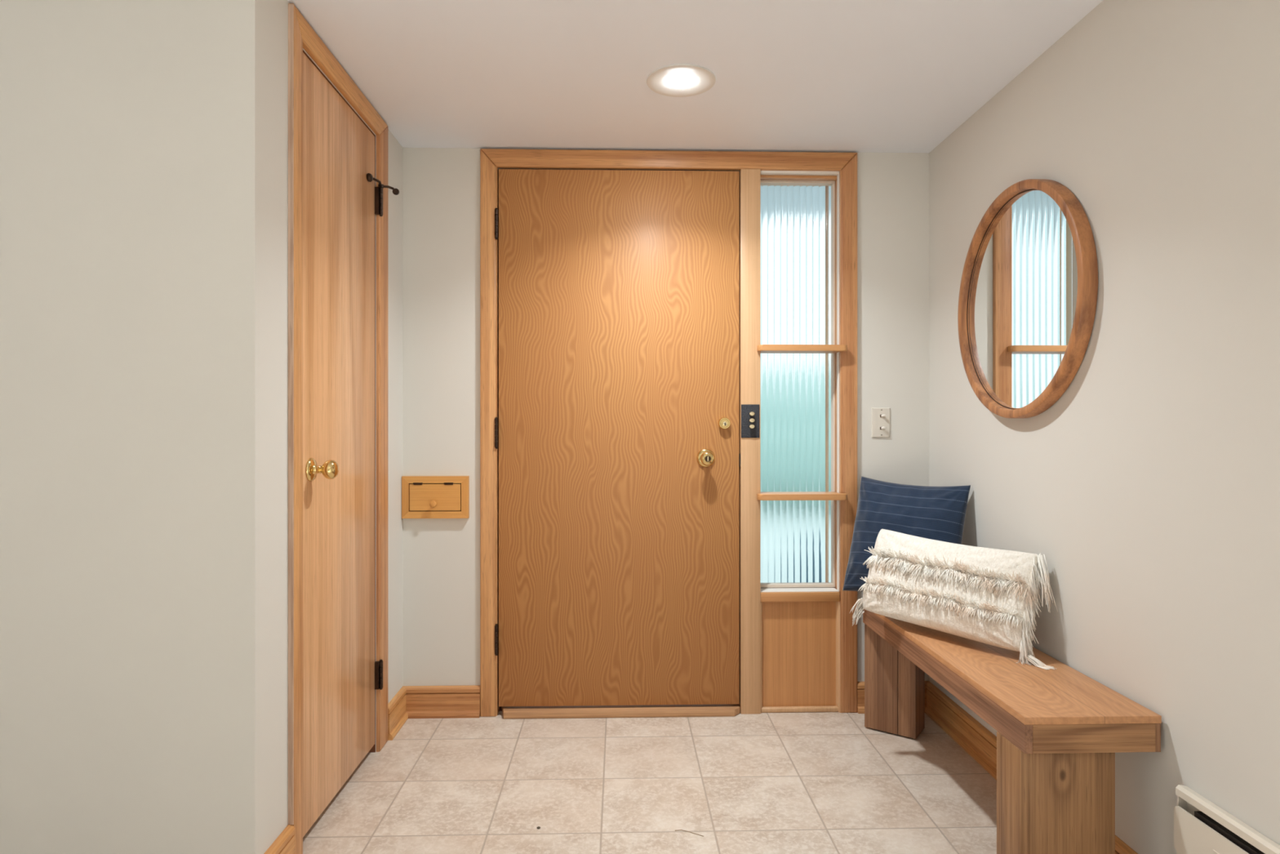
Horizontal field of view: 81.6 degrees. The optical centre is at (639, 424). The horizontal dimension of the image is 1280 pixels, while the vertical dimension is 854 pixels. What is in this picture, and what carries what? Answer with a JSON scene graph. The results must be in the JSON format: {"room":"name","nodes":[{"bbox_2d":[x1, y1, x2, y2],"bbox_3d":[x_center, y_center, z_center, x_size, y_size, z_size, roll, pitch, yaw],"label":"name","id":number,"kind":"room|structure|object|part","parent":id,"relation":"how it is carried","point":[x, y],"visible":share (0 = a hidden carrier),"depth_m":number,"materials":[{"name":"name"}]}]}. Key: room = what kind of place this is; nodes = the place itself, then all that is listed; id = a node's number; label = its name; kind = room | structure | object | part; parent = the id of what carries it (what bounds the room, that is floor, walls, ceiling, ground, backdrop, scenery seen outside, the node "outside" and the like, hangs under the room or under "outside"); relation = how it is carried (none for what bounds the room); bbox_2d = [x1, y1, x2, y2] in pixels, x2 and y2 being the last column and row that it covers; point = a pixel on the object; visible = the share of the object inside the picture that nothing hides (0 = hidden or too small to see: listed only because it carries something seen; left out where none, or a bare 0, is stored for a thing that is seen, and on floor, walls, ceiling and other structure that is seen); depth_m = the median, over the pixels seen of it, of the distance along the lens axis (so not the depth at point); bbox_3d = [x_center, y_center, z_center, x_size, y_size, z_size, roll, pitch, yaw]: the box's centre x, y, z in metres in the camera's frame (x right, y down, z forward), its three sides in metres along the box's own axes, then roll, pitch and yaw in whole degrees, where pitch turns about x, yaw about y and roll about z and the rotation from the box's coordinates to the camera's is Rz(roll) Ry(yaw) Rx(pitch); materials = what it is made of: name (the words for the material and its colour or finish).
{"room":"entryway","nodes":[
{"label":"entryway","id":0,"kind":"room"},
{"bbox_2d":[0,0,204,853],"bbox_3d":[-2.110,0.026,1.684,2.276,2.137,0.120,0,0,-2],"label":"wall","id":1,"kind":"structure","parent":0,"point":[102,102],"depth_m":1.65,"materials":[{"name":"paint"}]},
{"bbox_2d":[204,0,402,853],"bbox_3d":[-0.931,0.026,2.223,0.110,2.137,1.133,0,0,-2],"label":"wall","id":2,"kind":"structure","parent":0,"point":[246,41],"depth_m":1.66,"materials":[{"name":"paint"}]},
{"bbox_2d":[263,824,295,853],"bbox_3d":[-0.849,1.039,1.742,0.028,0.112,0.165,0,0,-2],"label":"baseboard","id":3,"kind":"structure","parent":2,"relation":"attached to","point":[284,843],"depth_m":1.78,"materials":[{"name":"brown wood"}]},
{"bbox_2d":[288,3,387,853],"bbox_3d":[-0.897,0.029,2.198,0.072,2.131,0.750,0,0,-2],"label":"door frame","id":4,"kind":"structure","parent":2,"relation":"attached to","point":[301,35],"depth_m":1.86,"materials":[{"name":"brown wood"}]},
{"bbox_3d":[-0.859,0.029,1.852,0.014,2.131,0.052,0,0,-2],"label":"casing","id":5,"kind":"part","parent":4,"relation":"part of","materials":[{"name":"brown wood"}]},
{"bbox_3d":[-0.869,-1.002,2.200,0.014,0.067,0.748,0,0,-2],"label":"head casing","id":6,"kind":"part","parent":4,"relation":"part of","materials":[{"name":"brown wood"}]},
{"bbox_3d":[-0.878,0.029,2.529,0.014,2.131,0.089,0,0,-2],"label":"casing","id":7,"kind":"part","parent":4,"relation":"part of","materials":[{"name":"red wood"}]},
{"bbox_2d":[302,52,399,836],"bbox_3d":[-0.858,0.052,2.201,0.107,2.026,0.624,0,0,-2],"label":"door","id":8,"kind":"structure","parent":2,"relation":"in","point":[341,200],"depth_m":2.13,"materials":[{"name":"brown wood"}]},
{"bbox_3d":[-0.835,0.118,1.960,0.070,0.062,0.062,0,0,-2],"label":"knob","id":9,"kind":"part","parent":8,"relation":"part of","materials":[{"name":"gold metal"}]},
{"bbox_2d":[387,685,408,740],"bbox_3d":[-0.875,1.039,2.683,0.028,0.112,0.217,0,0,-2],"label":"baseboard","id":10,"kind":"structure","parent":2,"relation":"attached to","point":[397,715],"depth_m":2.66,"materials":[{"name":"brown wood"}]},
{"bbox_2d":[302,711,996,853],"bbox_3d":[-0.920,1.145,-0.588,4.528,0.100,7.075,0,0,-2],"label":"floor","id":11,"kind":"structure","parent":0,"point":[792,782],"depth_m":2.23,"materials":[{"name":"beige tile"}]},
{"bbox_2d":[862,608,1161,853],"bbox_3d":[0.966,0.864,2.189,0.302,0.462,1.163,0,0,-2],"label":"bench","id":12,"kind":"object","parent":11,"relation":"on","point":[1060,731],"visible":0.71,"depth_m":1.68,"materials":[{"name":"brown wood"}]},
{"bbox_3d":[0.916,0.900,2.670,0.179,0.377,0.115,0,0,36],"label":"leg","id":13,"kind":"part","parent":12,"relation":"part of","materials":[{"name":"brown wood"}]},
{"bbox_2d":[842,475,970,591],"bbox_3d":[0.918,0.400,2.575,0.403,0.415,0.208,0,0,42],"label":"pillow","id":14,"kind":"object","parent":12,"relation":"on","point":[933,513],"visible":0.62,"depth_m":2.56,"materials":[{"name":"blue fabric"}]},
{"bbox_2d":[849,528,1057,670],"bbox_3d":[0.920,0.502,2.204,0.177,0.311,0.650,0,0,-35],"label":"pillow","id":15,"kind":"object","parent":12,"relation":"on","point":[985,595],"visible":1,"depth_m":2.13,"materials":[{"name":"beige fabric"}]},
{"bbox_3d":[0.968,0.641,2.143,0.302,0.016,1.070,0,0,-2],"label":"seat","id":16,"kind":"part","parent":12,"relation":"part of","materials":[{"name":"brown wood"}]},
{"bbox_3d":[0.935,0.901,1.675,0.212,0.379,0.103,0,0,-2],"label":"leg","id":17,"kind":"part","parent":12,"relation":"part of","materials":[{"name":"brown wood"}]},
{"bbox_2d":[402,147,928,685],"bbox_3d":[0.049,0.026,2.888,2.118,2.137,0.140,0,0,-2],"label":"wall","id":18,"kind":"structure","parent":0,"point":[441,186],"depth_m":2.80,"materials":[{"name":"paint"}]},
{"bbox_2d":[401,475,469,518],"bbox_3d":[-0.767,0.272,2.771,0.247,0.158,0.048,0,0,-2],"label":"mail slot door","id":19,"kind":"structure","parent":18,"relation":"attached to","point":[422,496],"depth_m":2.77,"materials":[{"name":"brown wood"}]},
{"bbox_3d":[-0.769,0.294,2.761,0.027,0.027,0.029,0,0,-2],"label":"flap knob","id":20,"kind":"part","parent":19,"relation":"part of","materials":[{"name":"brown wood"}]},
{"bbox_3d":[-0.767,0.206,2.785,0.247,0.026,0.020,0,0,-2],"label":"frame rail","id":21,"kind":"part","parent":19,"relation":"part of","materials":[{"name":"brown wood"}]},
{"bbox_3d":[-0.767,0.338,2.785,0.247,0.026,0.020,0,0,-2],"label":"frame rail","id":22,"kind":"part","parent":19,"relation":"part of","materials":[{"name":"brown wood"}]},
{"bbox_3d":[-0.767,0.272,2.782,0.189,0.100,0.013,0,0,-2],"label":"flap door","id":23,"kind":"part","parent":19,"relation":"part of","materials":[{"name":"brown wood"}]},
{"bbox_2d":[403,684,479,718],"bbox_3d":[-0.746,1.039,2.781,0.291,0.112,0.028,0,0,-2],"label":"baseboard","id":24,"kind":"structure","parent":18,"relation":"attached to","point":[459,701],"depth_m":2.78,"materials":[{"name":"brown wood"}]},
{"bbox_2d":[494,168,740,706],"bbox_3d":[-0.085,0.049,2.788,0.932,2.021,0.114,0,0,-2],"label":"door","id":25,"kind":"structure","parent":18,"relation":"in","point":[620,456],"depth_m":2.80,"materials":[{"name":"brown wood"}]},
{"bbox_3d":[0.250,0.126,2.777,0.069,0.069,0.068,0,0,-2],"label":"knob","id":26,"kind":"part","parent":25,"relation":"part of","materials":[{"name":"gold metal"}]},
{"bbox_2d":[480,148,857,718],"bbox_3d":[0.112,0.030,2.868,1.428,2.130,0.183,0,0,-2],"label":"door frame","id":27,"kind":"structure","parent":18,"relation":"attached to","point":[750,165],"depth_m":2.81,"materials":[{"name":"brown wood"}]},
{"bbox_3d":[-0.570,0.030,2.860,0.062,2.130,0.160,0,0,-2],"label":"casing","id":28,"kind":"part","parent":27,"relation":"part of","materials":[{"name":"brown wood"}]},
{"bbox_3d":[0.114,-1.002,2.809,1.428,0.067,0.020,0,0,-2],"label":"head casing","id":29,"kind":"part","parent":27,"relation":"part of","materials":[{"name":"brown wood"}]},
{"bbox_3d":[0.417,0.064,2.888,0.075,2.062,0.160,0,0,-2],"label":"mullion post","id":30,"kind":"part","parent":27,"relation":"part of","materials":[{"name":"brown wood"}]},
{"bbox_2d":[741,404,759,437],"bbox_3d":[0.418,-0.013,2.796,0.070,0.126,0.024,0,0,-2],"label":"switch plate","id":31,"kind":"object","parent":27,"relation":"attached to","point":[749,412],"visible":1,"depth_m":2.80,"materials":[{"name":"black metal"}]},
{"bbox_3d":[0.796,0.030,2.828,0.062,2.130,0.020,0,0,-2],"label":"casing","id":32,"kind":"part","parent":27,"relation":"part of","materials":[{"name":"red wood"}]},
{"bbox_2d":[760,169,841,713],"bbox_3d":[0.609,0.063,2.895,0.310,2.064,0.157,0,0,-2],"label":"window","id":33,"kind":"structure","parent":18,"relation":"in","point":[801,211],"depth_m":2.92,"materials":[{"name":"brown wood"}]},
{"bbox_3d":[0.606,-0.163,2.929,0.304,1.583,0.012,0,0,-2],"label":"pane","id":34,"kind":"part","parent":33,"relation":"part of","materials":[{"name":"clear glass"}]},
{"bbox_3d":[0.607,0.884,2.879,0.306,0.422,0.078,0,0,-2],"label":"panel","id":35,"kind":"part","parent":33,"relation":"part of","materials":[{"name":"brown wood"}]},
{"bbox_3d":[0.606,0.655,2.894,0.304,0.036,0.157,0,0,-2],"label":"sill","id":36,"kind":"part","parent":33,"relation":"part of","materials":[{"name":"brown wood"}]},
{"bbox_2d":[756,344,847,353],"bbox_3d":[0.611,-0.288,2.831,0.338,0.022,0.110,0,0,-2],"label":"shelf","id":37,"kind":"object","parent":33,"relation":"attached to","point":[763,348],"visible":0.98,"depth_m":2.78,"materials":[{"name":"brown wood"}]},
{"bbox_2d":[756,491,847,500],"bbox_3d":[0.611,0.272,2.831,0.338,0.022,0.110,0,0,-2],"label":"shelf","id":38,"kind":"object","parent":33,"relation":"attached to","point":[763,495],"visible":0.98,"depth_m":2.78,"materials":[{"name":"brown wood"}]},
{"bbox_2d":[871,407,889,437],"bbox_3d":[0.922,-0.008,2.830,0.070,0.114,0.023,0,0,-2],"label":"switch plate","id":39,"kind":"object","parent":18,"relation":"attached to","point":[880,415],"visible":1,"depth_m":2.83,"materials":[{"name":"beige plastic"}]},
{"bbox_2d":[857,680,928,713],"bbox_3d":[0.969,1.039,2.829,0.282,0.112,0.028,0,0,-2],"label":"baseboard","id":40,"kind":"structure","parent":18,"relation":"attached to","point":[860,685],"depth_m":2.82,"materials":[{"name":"brown wood"}]},
{"bbox_2d":[288,0,1102,152],"bbox_3d":[-0.920,-1.102,-0.588,4.528,0.120,7.075,0,0,-2],"label":"ceiling","id":41,"kind":"structure","parent":0,"point":[856,76],"depth_m":2.14,"materials":[{"name":"paint"}]},
{"bbox_2d":[646,63,715,97],"bbox_3d":[0.124,-1.039,2.247,0.209,0.005,0.209,0,0,-2],"label":"recessed light","id":42,"kind":"object","parent":41,"relation":"in","point":[679,80],"visible":1,"depth_m":2.24,"materials":[{"name":"white"}]},
{"bbox_2d":[928,0,1279,853],"bbox_3d":[1.274,0.026,-0.537,0.140,2.137,7.055,0,0,-2],"label":"wall","id":43,"kind":"structure","parent":0,"point":[1148,491],"depth_m":1.64,"materials":[{"name":"paint"}]},
{"bbox_2d":[957,178,1097,417],"bbox_3d":[1.106,-0.360,2.178,0.041,0.684,0.684,0,0,-2],"label":"wall mirror","id":44,"kind":"object","parent":43,"relation":"attached to","point":[1028,291],"visible":1,"depth_m":2.12,"materials":[{"name":"brown wood"}]},
{"bbox_2d":[924,680,1137,853],"bbox_3d":[1.113,1.039,2.207,0.028,0.112,1.280,0,0,-2],"label":"baseboard","id":45,"kind":"structure","parent":43,"relation":"attached to","point":[979,742],"depth_m":2.51,"materials":[{"name":"brown wood"}]},
{"bbox_2d":[1173,784,1279,853],"bbox_3d":[1.167,0.914,0.193,0.032,0.322,2.721,0,0,-2],"label":"baseboard heater","id":46,"kind":"object","parent":43,"relation":"attached to","point":[1201,826],"visible":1,"depth_m":1.46,"materials":[{"name":"beige metal"}]},
{"bbox_3d":[1.182,0.917,0.194,0.003,0.315,2.721,0,0,-2],"label":"panel","id":47,"kind":"part","parent":46,"relation":"part of","materials":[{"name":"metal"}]},
{"bbox_3d":[1.156,0.840,0.192,0.004,0.095,2.719,0,0,-2],"label":"panel","id":48,"kind":"part","parent":46,"relation":"part of","materials":[{"name":"beige metal"}]}
]}

